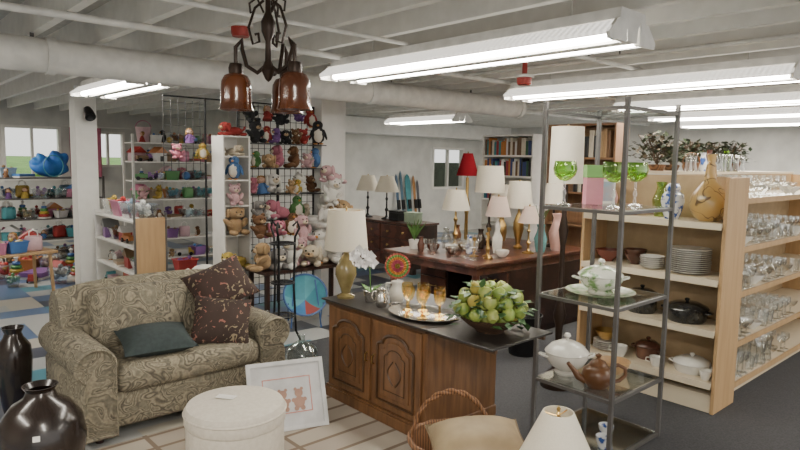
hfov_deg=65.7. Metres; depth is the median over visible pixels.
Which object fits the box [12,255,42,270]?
bin
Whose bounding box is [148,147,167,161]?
house
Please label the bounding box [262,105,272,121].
doll
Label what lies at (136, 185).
house
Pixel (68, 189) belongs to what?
house
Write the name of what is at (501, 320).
apple
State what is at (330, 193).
stuffed animal
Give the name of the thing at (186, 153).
cloth bag
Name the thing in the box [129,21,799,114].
trim
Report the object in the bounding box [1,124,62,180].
window
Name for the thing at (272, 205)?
stuffed animal
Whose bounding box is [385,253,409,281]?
pinwheel
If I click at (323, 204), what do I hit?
stuffed animal
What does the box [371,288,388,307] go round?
pitcher
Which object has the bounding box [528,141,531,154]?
book
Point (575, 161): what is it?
bowl
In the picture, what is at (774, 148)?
wall
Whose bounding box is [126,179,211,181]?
shelf
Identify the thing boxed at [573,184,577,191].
book
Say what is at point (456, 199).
table lamp
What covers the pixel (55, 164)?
tunnel
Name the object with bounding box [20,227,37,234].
bin
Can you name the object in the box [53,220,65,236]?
cloth bag
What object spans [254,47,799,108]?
trim
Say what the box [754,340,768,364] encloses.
glass vase
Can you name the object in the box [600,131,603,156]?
book
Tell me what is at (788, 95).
fluorescent light
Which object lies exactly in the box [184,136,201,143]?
toy truck
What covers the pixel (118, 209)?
bin
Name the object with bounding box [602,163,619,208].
goblet
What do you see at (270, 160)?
stuffed animal
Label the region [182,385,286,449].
ottoman
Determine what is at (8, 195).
doll
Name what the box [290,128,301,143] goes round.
stuffed animal
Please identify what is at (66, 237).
shelf
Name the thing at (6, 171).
doll
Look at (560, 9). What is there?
ceiling beam
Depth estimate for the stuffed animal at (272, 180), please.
6.59 m
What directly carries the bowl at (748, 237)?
on the shelving at (786, 206)
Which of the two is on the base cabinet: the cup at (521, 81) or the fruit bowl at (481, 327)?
the fruit bowl at (481, 327)
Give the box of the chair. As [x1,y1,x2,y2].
[283,273,327,328]
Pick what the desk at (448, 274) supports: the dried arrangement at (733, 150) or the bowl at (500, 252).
the bowl at (500, 252)
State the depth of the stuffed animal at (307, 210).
7.02 m
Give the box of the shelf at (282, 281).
[270,279,294,284]
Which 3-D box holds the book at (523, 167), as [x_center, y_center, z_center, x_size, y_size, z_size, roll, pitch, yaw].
[1.714,-0.756,8.392,0.154,0.190,0.035,-4,8,-42]
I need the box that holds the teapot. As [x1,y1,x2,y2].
[566,353,626,389]
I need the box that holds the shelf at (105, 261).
[97,258,133,274]
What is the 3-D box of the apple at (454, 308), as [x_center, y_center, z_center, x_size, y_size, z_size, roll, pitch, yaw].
[0.338,0.469,3.526,0.078,0.079,0.074,-4,8,-41]
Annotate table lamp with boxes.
[324,206,367,298]
[356,174,376,216]
[374,175,398,219]
[441,187,469,243]
[475,164,504,245]
[485,195,510,252]
[491,184,508,240]
[507,179,532,248]
[518,204,538,253]
[519,405,589,449]
[545,183,563,246]
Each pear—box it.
[467,294,479,306]
[470,279,479,294]
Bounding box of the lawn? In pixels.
[6,156,120,176]
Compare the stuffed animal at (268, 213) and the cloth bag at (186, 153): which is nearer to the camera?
the stuffed animal at (268, 213)
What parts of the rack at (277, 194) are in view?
grid panel, rail, grid panel, grid panel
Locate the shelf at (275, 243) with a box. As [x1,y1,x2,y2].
[269,241,295,245]
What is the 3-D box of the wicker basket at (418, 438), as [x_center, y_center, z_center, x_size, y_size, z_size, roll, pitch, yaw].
[0.257,1.069,3.095,0.444,0.526,0.445,3,6,19]
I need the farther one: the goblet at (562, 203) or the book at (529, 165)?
the book at (529, 165)
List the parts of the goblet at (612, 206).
stem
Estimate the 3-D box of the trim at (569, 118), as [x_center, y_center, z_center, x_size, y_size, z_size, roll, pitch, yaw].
[4.315,-1.939,10.427,0.056,0.230,16.000,-4,8,-42]
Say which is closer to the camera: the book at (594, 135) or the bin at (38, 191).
the book at (594, 135)
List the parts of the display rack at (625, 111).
post, post, shelf frame, shelf frame, shelf frame, shelf frame, shelf frame, post, post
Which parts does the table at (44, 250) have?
leg, leg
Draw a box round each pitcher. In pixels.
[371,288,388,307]
[385,280,404,302]
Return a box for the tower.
[211,135,250,298]
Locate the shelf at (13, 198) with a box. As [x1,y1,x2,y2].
[0,196,101,200]
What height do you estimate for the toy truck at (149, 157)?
0.114 m
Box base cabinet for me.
[321,287,552,434]
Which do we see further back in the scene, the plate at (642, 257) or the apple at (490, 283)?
the plate at (642, 257)
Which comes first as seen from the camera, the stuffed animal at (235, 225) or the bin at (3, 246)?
the stuffed animal at (235, 225)
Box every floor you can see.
[0,228,479,449]
[285,321,799,449]
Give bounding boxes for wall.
[0,99,163,241]
[161,109,224,245]
[225,111,482,248]
[511,123,799,223]
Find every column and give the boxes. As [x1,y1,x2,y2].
[68,86,99,283]
[306,98,345,295]
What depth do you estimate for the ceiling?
4.55 m
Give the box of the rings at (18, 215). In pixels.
[16,200,30,217]
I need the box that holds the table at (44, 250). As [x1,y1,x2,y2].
[0,247,57,290]
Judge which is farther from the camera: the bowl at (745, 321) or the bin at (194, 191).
the bin at (194, 191)
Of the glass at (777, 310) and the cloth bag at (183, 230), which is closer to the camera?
the glass at (777, 310)
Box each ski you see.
[395,175,400,209]
[399,171,405,209]
[412,176,417,211]
[416,181,421,211]
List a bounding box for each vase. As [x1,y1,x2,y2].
[0,324,32,413]
[0,379,86,449]
[417,236,424,251]
[453,225,461,242]
[465,235,473,253]
[476,229,484,248]
[534,224,546,251]
[548,213,561,250]
[615,189,617,202]
[688,154,724,221]
[699,153,707,170]
[706,150,712,160]
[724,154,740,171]
[741,339,753,360]
[746,337,758,357]
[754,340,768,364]
[760,337,773,360]
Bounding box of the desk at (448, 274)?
[383,237,580,329]
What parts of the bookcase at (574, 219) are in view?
panel, shelf, shelf, shelf, shelf, panel, panel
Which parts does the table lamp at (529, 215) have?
lamp shade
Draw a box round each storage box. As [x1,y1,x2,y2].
[388,210,406,220]
[404,211,422,222]
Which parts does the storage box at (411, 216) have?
lid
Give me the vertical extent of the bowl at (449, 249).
0.066 m
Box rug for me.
[95,395,411,449]
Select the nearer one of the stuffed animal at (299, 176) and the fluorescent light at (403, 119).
the stuffed animal at (299, 176)
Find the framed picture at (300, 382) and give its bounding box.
[245,356,328,431]
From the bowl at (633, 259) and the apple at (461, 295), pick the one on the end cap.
the bowl at (633, 259)
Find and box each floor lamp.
[456,151,476,239]
[540,123,584,391]
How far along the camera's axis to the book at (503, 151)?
8.57 m
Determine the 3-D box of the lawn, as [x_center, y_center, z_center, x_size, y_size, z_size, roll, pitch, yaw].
[-8.844,-1.199,17.303,26.000,1.350,10.400,-4,8,-42]
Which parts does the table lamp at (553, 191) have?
lamp shade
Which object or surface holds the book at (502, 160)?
on the bookcase at (535, 158)
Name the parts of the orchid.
flower, flower, flower, flower, flower, stem, pot, flower, flower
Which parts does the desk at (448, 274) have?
drawer, drawer, leg, drawer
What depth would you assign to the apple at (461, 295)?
3.45 m
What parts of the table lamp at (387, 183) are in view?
lamp shade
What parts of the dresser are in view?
drawer, drawer, drawer, drawer, drawer, drawer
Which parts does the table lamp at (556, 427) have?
shade frame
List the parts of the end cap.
panel, kick plate, price rail, shelf, price rail, price rail, shelf, shelf, price rail, panel, shelf, panel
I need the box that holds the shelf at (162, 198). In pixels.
[126,196,211,200]
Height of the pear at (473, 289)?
0.107 m
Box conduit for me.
[265,32,799,99]
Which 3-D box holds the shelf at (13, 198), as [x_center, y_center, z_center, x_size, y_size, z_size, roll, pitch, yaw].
[-5.483,-0.392,9.105,1.968,0.020,0.418,-4,8,-42]
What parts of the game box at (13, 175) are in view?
box lid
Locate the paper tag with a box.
[214,394,236,399]
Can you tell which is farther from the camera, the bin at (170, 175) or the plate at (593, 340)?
the bin at (170, 175)
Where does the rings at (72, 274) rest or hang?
on the floor at (26, 305)
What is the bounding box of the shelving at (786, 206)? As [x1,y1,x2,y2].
[616,170,799,390]
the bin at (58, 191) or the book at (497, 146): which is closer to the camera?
the book at (497, 146)
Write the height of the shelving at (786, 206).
1.596 m
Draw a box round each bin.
[0,165,16,176]
[0,186,11,197]
[0,241,8,254]
[3,238,29,253]
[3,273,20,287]
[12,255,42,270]
[18,208,34,218]
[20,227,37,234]
[29,205,39,216]
[30,186,50,197]
[36,253,61,266]
[41,225,52,236]
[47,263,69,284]
[50,246,70,257]
[51,186,62,197]
[52,208,68,217]
[59,243,73,254]
[65,225,73,236]
[100,195,119,214]
[106,225,118,238]
[108,196,138,216]
[110,250,123,258]
[117,198,147,218]
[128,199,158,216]
[128,256,133,269]
[148,187,162,197]
[149,133,162,142]
[150,207,160,217]
[154,171,164,179]
[162,186,175,197]
[164,168,180,179]
[164,187,181,198]
[166,152,176,161]
[167,226,178,237]
[171,132,180,139]
[171,255,198,269]
[177,206,192,217]
[187,169,201,179]
[188,243,205,254]
[192,170,201,177]
[192,186,203,196]
[192,208,201,216]
[194,186,208,197]
[204,186,211,196]
[208,245,212,253]
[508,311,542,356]
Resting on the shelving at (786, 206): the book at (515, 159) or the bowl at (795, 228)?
the bowl at (795, 228)
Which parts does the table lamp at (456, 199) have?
lamp shade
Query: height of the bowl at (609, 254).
0.090 m
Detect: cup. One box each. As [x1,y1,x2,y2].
[231,25,248,37]
[517,77,531,85]
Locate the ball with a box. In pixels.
[182,171,189,179]
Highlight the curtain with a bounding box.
[65,125,130,176]
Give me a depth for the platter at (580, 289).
3.68 m
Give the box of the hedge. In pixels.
[434,162,458,186]
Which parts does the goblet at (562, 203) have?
stem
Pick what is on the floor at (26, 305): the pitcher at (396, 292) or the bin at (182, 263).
the bin at (182, 263)
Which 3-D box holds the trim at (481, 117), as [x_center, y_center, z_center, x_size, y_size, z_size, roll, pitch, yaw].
[3.377,-1.867,9.589,0.056,0.230,16.000,-4,8,-42]
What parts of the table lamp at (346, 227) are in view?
lamp shade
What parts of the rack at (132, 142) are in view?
post, post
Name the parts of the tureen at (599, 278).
lid, lid knob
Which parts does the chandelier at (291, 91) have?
lamp shade, arm, stem, arm, arm, lamp shade, lamp shade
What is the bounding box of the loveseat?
[38,269,289,443]
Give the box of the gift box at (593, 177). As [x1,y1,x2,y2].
[582,165,604,204]
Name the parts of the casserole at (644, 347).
lid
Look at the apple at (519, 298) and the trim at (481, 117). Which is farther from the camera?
the trim at (481, 117)
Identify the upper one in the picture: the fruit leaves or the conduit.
the conduit
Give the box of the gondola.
[94,194,167,279]
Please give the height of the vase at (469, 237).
0.175 m
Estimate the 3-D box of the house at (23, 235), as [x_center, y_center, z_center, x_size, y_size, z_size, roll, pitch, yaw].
[-4.439,0.169,7.444,0.253,0.218,0.172,-3,7,-32]
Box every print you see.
[262,375,312,413]
[603,182,613,200]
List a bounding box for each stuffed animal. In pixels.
[137,186,148,198]
[152,184,162,198]
[164,206,172,213]
[168,249,174,256]
[169,143,184,158]
[177,167,185,179]
[187,264,212,268]
[201,134,208,143]
[217,122,246,135]
[221,252,250,267]
[223,207,249,235]
[225,145,244,155]
[226,183,243,205]
[242,102,260,120]
[246,120,266,142]
[246,243,270,271]
[250,177,257,193]
[250,213,271,238]
[251,200,268,220]
[255,248,288,270]
[262,154,278,167]
[262,200,276,219]
[263,173,282,193]
[264,199,289,218]
[264,220,286,237]
[267,145,283,167]
[269,128,280,142]
[271,113,289,124]
[276,234,302,268]
[279,130,291,143]
[283,146,299,167]
[285,179,295,193]
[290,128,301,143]
[292,171,304,193]
[293,111,304,121]
[294,214,315,241]
[294,228,309,265]
[297,128,309,143]
[300,153,313,167]
[300,245,328,266]
[301,208,328,230]
[303,203,309,215]
[306,175,320,191]
[316,194,329,213]
[319,165,346,183]
[322,174,343,205]
[327,251,342,263]
[329,199,352,208]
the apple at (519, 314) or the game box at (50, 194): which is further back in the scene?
the game box at (50, 194)
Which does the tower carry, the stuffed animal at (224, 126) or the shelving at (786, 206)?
the stuffed animal at (224, 126)
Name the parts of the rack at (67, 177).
post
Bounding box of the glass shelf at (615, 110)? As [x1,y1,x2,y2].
[560,105,673,115]
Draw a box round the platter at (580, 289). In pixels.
[565,284,635,298]
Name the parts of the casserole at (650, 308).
lid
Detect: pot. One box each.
[626,295,656,313]
[668,308,708,324]
[672,359,711,375]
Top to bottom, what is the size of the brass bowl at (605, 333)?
0.070 m
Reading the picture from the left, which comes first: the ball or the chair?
the ball
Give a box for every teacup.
[596,433,606,449]
[598,422,613,432]
[608,343,627,356]
[645,354,659,366]
[699,369,711,380]
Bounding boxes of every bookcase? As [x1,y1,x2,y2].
[480,134,541,240]
[545,122,629,246]
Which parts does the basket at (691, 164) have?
handle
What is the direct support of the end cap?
on the floor at (764, 412)
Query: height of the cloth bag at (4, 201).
0.258 m
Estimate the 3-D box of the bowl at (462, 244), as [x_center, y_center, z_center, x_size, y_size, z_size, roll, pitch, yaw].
[0.644,0.216,6.210,0.132,0.066,0.132,-4,8,-42]
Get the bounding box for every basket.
[407,388,487,449]
[413,427,432,449]
[682,152,700,170]
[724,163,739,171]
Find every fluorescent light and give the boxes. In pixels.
[70,78,178,98]
[319,0,654,84]
[384,111,471,125]
[502,52,799,102]
[612,86,799,110]
[647,105,799,122]
[680,117,799,128]
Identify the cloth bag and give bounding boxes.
[0,201,13,217]
[0,258,8,274]
[1,202,15,219]
[15,180,29,197]
[24,229,42,250]
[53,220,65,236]
[59,180,69,196]
[174,201,184,215]
[179,146,188,161]
[179,221,189,236]
[182,183,192,197]
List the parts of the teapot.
spout, lid, handle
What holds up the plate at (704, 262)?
on the plate at (671, 261)
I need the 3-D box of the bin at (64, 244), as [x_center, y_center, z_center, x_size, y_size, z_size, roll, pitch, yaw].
[-5.137,0.366,9.607,0.227,0.178,0.185,-4,8,-42]
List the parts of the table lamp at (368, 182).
lamp shade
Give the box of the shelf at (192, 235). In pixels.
[167,233,212,239]
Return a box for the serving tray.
[389,302,458,322]
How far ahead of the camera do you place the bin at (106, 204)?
7.22 m
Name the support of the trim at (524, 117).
attached to the wall at (377, 155)
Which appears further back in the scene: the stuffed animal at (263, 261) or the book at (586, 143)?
the book at (586, 143)
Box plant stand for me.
[269,220,300,339]
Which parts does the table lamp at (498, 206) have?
lamp shade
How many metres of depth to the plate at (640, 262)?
4.43 m
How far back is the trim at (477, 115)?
11.12 m
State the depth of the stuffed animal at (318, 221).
6.65 m
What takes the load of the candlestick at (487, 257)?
on the desk at (448, 274)
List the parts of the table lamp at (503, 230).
lamp shade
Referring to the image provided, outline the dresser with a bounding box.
[354,215,438,274]
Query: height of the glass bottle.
0.285 m
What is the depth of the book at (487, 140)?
8.77 m
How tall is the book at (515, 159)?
0.238 m
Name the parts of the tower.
panel, panel, shelf, shelf, shelf, shelf, panel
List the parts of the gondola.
panel, panel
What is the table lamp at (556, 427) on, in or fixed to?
on the rug
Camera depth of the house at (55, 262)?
8.51 m
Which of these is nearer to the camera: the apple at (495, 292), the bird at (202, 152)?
the apple at (495, 292)
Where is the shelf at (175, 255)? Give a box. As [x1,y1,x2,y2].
[168,250,212,258]
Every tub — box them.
[135,120,151,141]
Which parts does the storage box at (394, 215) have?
lid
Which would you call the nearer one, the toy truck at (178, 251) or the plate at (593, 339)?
the plate at (593, 339)
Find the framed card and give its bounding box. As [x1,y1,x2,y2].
[603,179,615,203]
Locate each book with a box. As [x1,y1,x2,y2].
[487,140,488,154]
[489,138,496,154]
[491,158,499,165]
[492,140,500,154]
[496,141,498,154]
[499,141,502,154]
[501,159,508,165]
[502,141,504,154]
[506,137,510,154]
[506,161,508,175]
[510,138,516,154]
[510,158,513,175]
[512,142,514,154]
[514,158,519,175]
[515,161,517,175]
[517,138,518,154]
[519,137,527,154]
[519,158,527,175]
[521,158,528,175]
[522,162,524,175]
[523,138,531,154]
[525,141,527,154]
[526,161,530,175]
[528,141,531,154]
[528,162,530,175]
[568,184,572,191]
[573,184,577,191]
[584,136,588,156]
[588,130,595,156]
[593,135,595,156]
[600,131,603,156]
[602,128,613,156]
[606,131,614,157]
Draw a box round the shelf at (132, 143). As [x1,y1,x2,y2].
[125,142,210,145]
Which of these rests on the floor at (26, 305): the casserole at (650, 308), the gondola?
the gondola
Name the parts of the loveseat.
arm, arm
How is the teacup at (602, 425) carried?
on the display rack at (625, 111)
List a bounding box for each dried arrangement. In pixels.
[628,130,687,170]
[644,143,698,170]
[679,138,714,170]
[687,141,734,163]
[707,140,751,170]
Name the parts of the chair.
fabric panel, fabric panel, fabric panel, fabric panel, fabric panel, fabric panel, fabric panel, fabric panel, leg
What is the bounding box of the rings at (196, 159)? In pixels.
[191,149,199,161]
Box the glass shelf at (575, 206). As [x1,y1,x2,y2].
[547,203,666,210]
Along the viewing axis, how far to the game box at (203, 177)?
9.79 m
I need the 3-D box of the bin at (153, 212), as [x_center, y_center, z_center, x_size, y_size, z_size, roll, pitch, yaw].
[-3.792,-0.204,9.528,0.227,0.178,0.185,-1,6,-19]
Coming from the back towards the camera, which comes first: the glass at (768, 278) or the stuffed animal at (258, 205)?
the stuffed animal at (258, 205)
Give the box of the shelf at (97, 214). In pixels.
[95,212,148,223]
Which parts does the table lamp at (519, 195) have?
lamp shade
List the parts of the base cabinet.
raised panel, panel moulding, door, cornice, raised panel, panel moulding, door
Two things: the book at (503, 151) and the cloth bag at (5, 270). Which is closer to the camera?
the cloth bag at (5, 270)
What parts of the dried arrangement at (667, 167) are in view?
pot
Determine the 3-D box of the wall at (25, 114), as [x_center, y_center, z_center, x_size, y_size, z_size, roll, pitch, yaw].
[-8.307,-0.897,10.078,9.150,2.680,0.150,-4,8,-42]
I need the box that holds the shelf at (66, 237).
[0,236,73,240]
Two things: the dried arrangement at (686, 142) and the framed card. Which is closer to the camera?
the framed card
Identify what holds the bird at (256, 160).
on the rack at (277, 194)
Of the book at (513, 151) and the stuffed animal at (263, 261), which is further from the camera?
the book at (513, 151)
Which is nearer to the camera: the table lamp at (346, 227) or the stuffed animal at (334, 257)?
the table lamp at (346, 227)
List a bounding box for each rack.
[0,176,104,262]
[122,134,212,258]
[162,94,326,304]
[530,96,680,449]
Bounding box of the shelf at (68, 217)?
[0,215,72,221]
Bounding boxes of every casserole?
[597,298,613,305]
[626,284,661,313]
[631,336,665,360]
[661,297,713,324]
[668,352,712,375]
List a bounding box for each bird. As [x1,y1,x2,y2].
[108,249,114,259]
[155,209,162,217]
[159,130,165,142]
[189,204,194,215]
[195,143,208,158]
[195,226,199,235]
[225,156,243,179]
[250,151,260,167]
[261,126,271,142]
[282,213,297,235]
[289,196,304,214]
[293,179,301,193]
[304,109,316,127]
[309,121,326,144]
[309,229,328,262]
[310,148,320,167]
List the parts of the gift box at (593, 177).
box lid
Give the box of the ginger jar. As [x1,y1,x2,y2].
[661,183,684,218]
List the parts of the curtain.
rod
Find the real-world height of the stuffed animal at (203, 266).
0.585 m
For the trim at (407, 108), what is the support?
attached to the wall at (377, 155)
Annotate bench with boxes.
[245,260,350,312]
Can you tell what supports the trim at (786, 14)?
attached to the wall at (25, 114)
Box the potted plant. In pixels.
[406,219,424,248]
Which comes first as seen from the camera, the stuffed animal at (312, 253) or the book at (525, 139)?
the stuffed animal at (312, 253)
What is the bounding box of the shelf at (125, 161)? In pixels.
[125,161,211,162]
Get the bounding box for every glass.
[736,349,748,373]
[739,318,753,333]
[759,267,773,281]
[763,265,776,279]
[771,297,784,311]
[784,300,797,313]
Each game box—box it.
[12,174,34,177]
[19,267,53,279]
[29,193,45,196]
[45,193,60,196]
[113,258,123,266]
[163,214,181,218]
[200,176,211,179]
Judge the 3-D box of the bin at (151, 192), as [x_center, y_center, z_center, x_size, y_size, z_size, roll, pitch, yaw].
[-3.770,-0.499,9.510,0.176,0.169,0.215,4,7,25]
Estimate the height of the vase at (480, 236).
0.200 m
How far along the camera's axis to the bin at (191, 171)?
9.83 m
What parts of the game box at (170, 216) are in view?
box lid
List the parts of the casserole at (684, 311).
lid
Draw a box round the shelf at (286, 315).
[272,311,295,318]
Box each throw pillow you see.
[113,321,198,356]
[180,254,259,298]
[191,295,251,343]
[425,415,523,449]
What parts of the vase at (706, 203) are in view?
handle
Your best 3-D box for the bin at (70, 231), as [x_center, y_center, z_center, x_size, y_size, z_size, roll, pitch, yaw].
[-4.965,0.082,9.470,0.227,0.178,0.185,-1,6,-19]
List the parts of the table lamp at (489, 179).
lamp shade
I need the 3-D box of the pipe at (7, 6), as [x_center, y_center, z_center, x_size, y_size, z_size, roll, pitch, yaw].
[-1.133,-1.355,4.157,10.000,0.277,0.045,-4,8,-42]
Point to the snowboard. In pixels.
(407, 179)
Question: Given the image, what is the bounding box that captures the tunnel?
[29,150,68,176]
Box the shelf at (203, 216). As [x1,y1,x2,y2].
[162,215,211,219]
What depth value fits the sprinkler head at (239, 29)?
3.73 m
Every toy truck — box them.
[26,274,37,282]
[104,271,118,278]
[121,232,133,242]
[135,154,152,160]
[135,172,153,179]
[146,171,160,179]
[176,247,193,255]
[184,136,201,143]
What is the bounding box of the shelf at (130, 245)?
[96,235,133,249]
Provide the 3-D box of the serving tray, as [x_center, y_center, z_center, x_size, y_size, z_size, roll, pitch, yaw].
[0.138,0.544,3.844,0.353,0.031,0.570,-4,8,-42]
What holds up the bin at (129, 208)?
on the gondola
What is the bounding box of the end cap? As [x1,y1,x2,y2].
[576,173,749,414]
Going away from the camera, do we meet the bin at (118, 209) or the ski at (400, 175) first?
the bin at (118, 209)
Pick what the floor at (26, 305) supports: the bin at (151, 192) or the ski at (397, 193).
the ski at (397, 193)
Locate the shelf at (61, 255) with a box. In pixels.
[1,255,67,262]
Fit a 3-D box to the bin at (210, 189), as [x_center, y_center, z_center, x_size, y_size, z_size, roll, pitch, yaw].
[-3.108,-0.554,10.098,0.227,0.178,0.185,-1,6,-19]
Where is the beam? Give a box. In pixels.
[240,109,510,140]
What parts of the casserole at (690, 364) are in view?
lid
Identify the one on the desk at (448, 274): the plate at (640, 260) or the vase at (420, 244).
the vase at (420, 244)
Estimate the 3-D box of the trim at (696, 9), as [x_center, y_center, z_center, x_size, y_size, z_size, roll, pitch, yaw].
[-0.687,-1.559,5.955,0.056,0.230,16.000,-4,8,-42]
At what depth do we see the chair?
6.22 m
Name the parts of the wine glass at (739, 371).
stem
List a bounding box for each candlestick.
[469,237,478,256]
[482,232,491,256]
[483,228,492,259]
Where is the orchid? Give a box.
[350,244,380,302]
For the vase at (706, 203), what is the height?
0.450 m
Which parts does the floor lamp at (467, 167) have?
lamp shade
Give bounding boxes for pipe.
[0,1,615,100]
[0,32,526,118]
[158,0,414,45]
[525,110,649,125]
[571,54,734,90]
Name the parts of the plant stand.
leg, leg, leg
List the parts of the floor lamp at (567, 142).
lamp shade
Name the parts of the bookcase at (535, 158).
panel, shelf, shelf, shelf, panel, shelf, panel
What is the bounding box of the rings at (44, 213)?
[37,202,51,218]
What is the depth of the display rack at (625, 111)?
3.60 m
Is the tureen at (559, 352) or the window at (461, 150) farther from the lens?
the window at (461, 150)
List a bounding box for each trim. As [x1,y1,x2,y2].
[0,0,97,36]
[0,0,210,84]
[0,0,326,100]
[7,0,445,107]
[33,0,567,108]
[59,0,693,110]
[96,0,799,110]
[107,4,799,113]
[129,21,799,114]
[150,38,799,115]
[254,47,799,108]
[304,91,505,111]
[304,96,501,112]
[346,82,799,114]
[346,84,799,116]
[346,85,509,104]
[360,100,615,117]
[382,104,612,118]
[449,114,632,123]
[452,118,613,124]
[465,117,647,125]
[469,111,542,116]
[471,112,570,118]
[472,116,554,120]
[477,119,646,125]
[488,121,670,126]
[502,121,674,127]
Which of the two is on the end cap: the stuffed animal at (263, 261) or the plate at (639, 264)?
the plate at (639, 264)
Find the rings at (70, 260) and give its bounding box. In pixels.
[65,248,74,269]
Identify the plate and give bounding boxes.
[593,336,611,343]
[593,339,611,344]
[593,340,609,346]
[593,342,610,348]
[639,264,664,268]
[640,254,664,258]
[640,256,664,260]
[640,258,664,262]
[640,260,664,264]
[640,262,664,266]
[671,257,710,262]
[671,259,711,264]
[671,261,711,266]
[671,263,710,268]
[671,265,710,270]
[671,267,710,272]
[671,269,709,274]
[672,245,712,251]
[672,249,711,254]
[672,251,712,256]
[672,253,711,258]
[672,255,711,260]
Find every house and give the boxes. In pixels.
[0,225,21,240]
[18,229,42,239]
[46,202,62,216]
[52,260,67,268]
[65,184,71,196]
[101,218,119,237]
[117,225,132,240]
[122,248,133,268]
[127,146,146,160]
[130,184,150,198]
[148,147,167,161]
[158,166,174,179]
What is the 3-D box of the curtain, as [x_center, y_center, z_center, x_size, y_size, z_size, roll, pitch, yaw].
[-5.821,-1.410,12.025,1.200,0.982,0.060,-4,8,-42]
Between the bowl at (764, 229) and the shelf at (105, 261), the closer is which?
the bowl at (764, 229)
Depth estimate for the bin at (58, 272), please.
7.91 m
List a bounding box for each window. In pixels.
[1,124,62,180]
[101,131,125,166]
[432,147,464,188]
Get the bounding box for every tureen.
[538,332,594,376]
[572,258,629,295]
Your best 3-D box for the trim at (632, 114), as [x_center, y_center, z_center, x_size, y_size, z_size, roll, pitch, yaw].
[4.002,-1.915,10.148,0.056,0.230,16.000,-4,8,-42]
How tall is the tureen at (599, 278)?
0.208 m
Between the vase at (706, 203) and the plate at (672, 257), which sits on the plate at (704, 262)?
the plate at (672, 257)
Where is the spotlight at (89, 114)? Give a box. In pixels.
[84,106,95,120]
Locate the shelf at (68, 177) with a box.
[0,176,101,178]
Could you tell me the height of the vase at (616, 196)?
0.250 m
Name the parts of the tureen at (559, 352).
handle, lid, lid knob, handle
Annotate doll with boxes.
[2,168,8,177]
[4,188,11,198]
[8,232,17,239]
[20,187,28,197]
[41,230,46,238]
[139,131,145,141]
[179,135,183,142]
[185,128,194,142]
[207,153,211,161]
[255,175,269,193]
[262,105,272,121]
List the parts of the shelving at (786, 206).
panel, kick plate, shelf, shelf, shelf, shelf, shelf, panel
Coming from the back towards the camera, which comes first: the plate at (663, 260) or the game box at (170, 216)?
the game box at (170, 216)
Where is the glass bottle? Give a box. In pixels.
[285,335,317,359]
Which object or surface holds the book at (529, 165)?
on the bookcase at (535, 158)
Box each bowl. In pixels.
[427,243,439,250]
[446,246,458,253]
[458,242,465,249]
[459,314,517,333]
[495,249,508,256]
[546,352,587,376]
[553,161,577,180]
[579,275,622,295]
[594,327,618,339]
[595,247,616,261]
[601,355,630,374]
[624,247,647,254]
[624,252,640,263]
[741,318,761,328]
[743,272,764,283]
[745,235,752,243]
[753,185,771,192]
[756,222,777,230]
[756,343,777,354]
[769,261,792,273]
[779,186,799,193]
[782,224,799,233]
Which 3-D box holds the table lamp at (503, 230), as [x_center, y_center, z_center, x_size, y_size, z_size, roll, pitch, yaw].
[1.146,-0.151,6.970,0.300,0.655,0.300,-4,8,-42]
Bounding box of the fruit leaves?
[442,279,537,330]
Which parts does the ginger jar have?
lid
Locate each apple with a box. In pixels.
[453,302,460,313]
[457,302,469,315]
[458,290,470,302]
[468,308,481,321]
[478,285,491,297]
[478,298,487,310]
[480,311,488,322]
[483,295,496,309]
[484,281,497,289]
[486,309,498,323]
[492,286,505,300]
[494,299,501,311]
[496,280,507,286]
[496,312,506,322]
[500,297,512,309]
[501,284,513,296]
[502,309,514,321]
[510,292,523,305]
[513,306,525,318]
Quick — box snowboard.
[405,174,411,211]
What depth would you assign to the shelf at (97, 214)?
6.76 m
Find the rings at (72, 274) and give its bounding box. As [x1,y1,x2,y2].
[69,259,74,276]
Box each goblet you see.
[553,161,577,204]
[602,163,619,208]
[626,176,644,206]
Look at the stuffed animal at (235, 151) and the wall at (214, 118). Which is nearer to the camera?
the stuffed animal at (235, 151)
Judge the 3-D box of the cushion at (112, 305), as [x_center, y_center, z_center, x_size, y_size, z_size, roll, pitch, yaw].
[-1.625,0.581,4.211,0.902,0.400,0.252,-4,8,-42]
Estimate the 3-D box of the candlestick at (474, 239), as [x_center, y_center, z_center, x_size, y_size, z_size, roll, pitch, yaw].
[0.694,0.205,5.793,0.090,0.175,0.088,-4,8,-42]
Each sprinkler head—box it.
[228,21,252,37]
[515,62,533,85]
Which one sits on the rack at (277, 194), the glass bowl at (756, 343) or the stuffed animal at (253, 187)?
the stuffed animal at (253, 187)
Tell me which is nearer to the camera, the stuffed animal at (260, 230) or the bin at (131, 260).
the stuffed animal at (260, 230)
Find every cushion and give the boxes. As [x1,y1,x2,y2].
[86,279,194,347]
[107,333,258,391]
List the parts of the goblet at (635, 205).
stem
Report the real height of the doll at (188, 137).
0.148 m
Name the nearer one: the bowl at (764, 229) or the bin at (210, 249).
the bowl at (764, 229)
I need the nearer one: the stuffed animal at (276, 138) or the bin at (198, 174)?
the stuffed animal at (276, 138)
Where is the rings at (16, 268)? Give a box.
[6,257,23,278]
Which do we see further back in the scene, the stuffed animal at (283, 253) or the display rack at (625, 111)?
the stuffed animal at (283, 253)
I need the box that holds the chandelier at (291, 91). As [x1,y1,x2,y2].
[218,0,311,113]

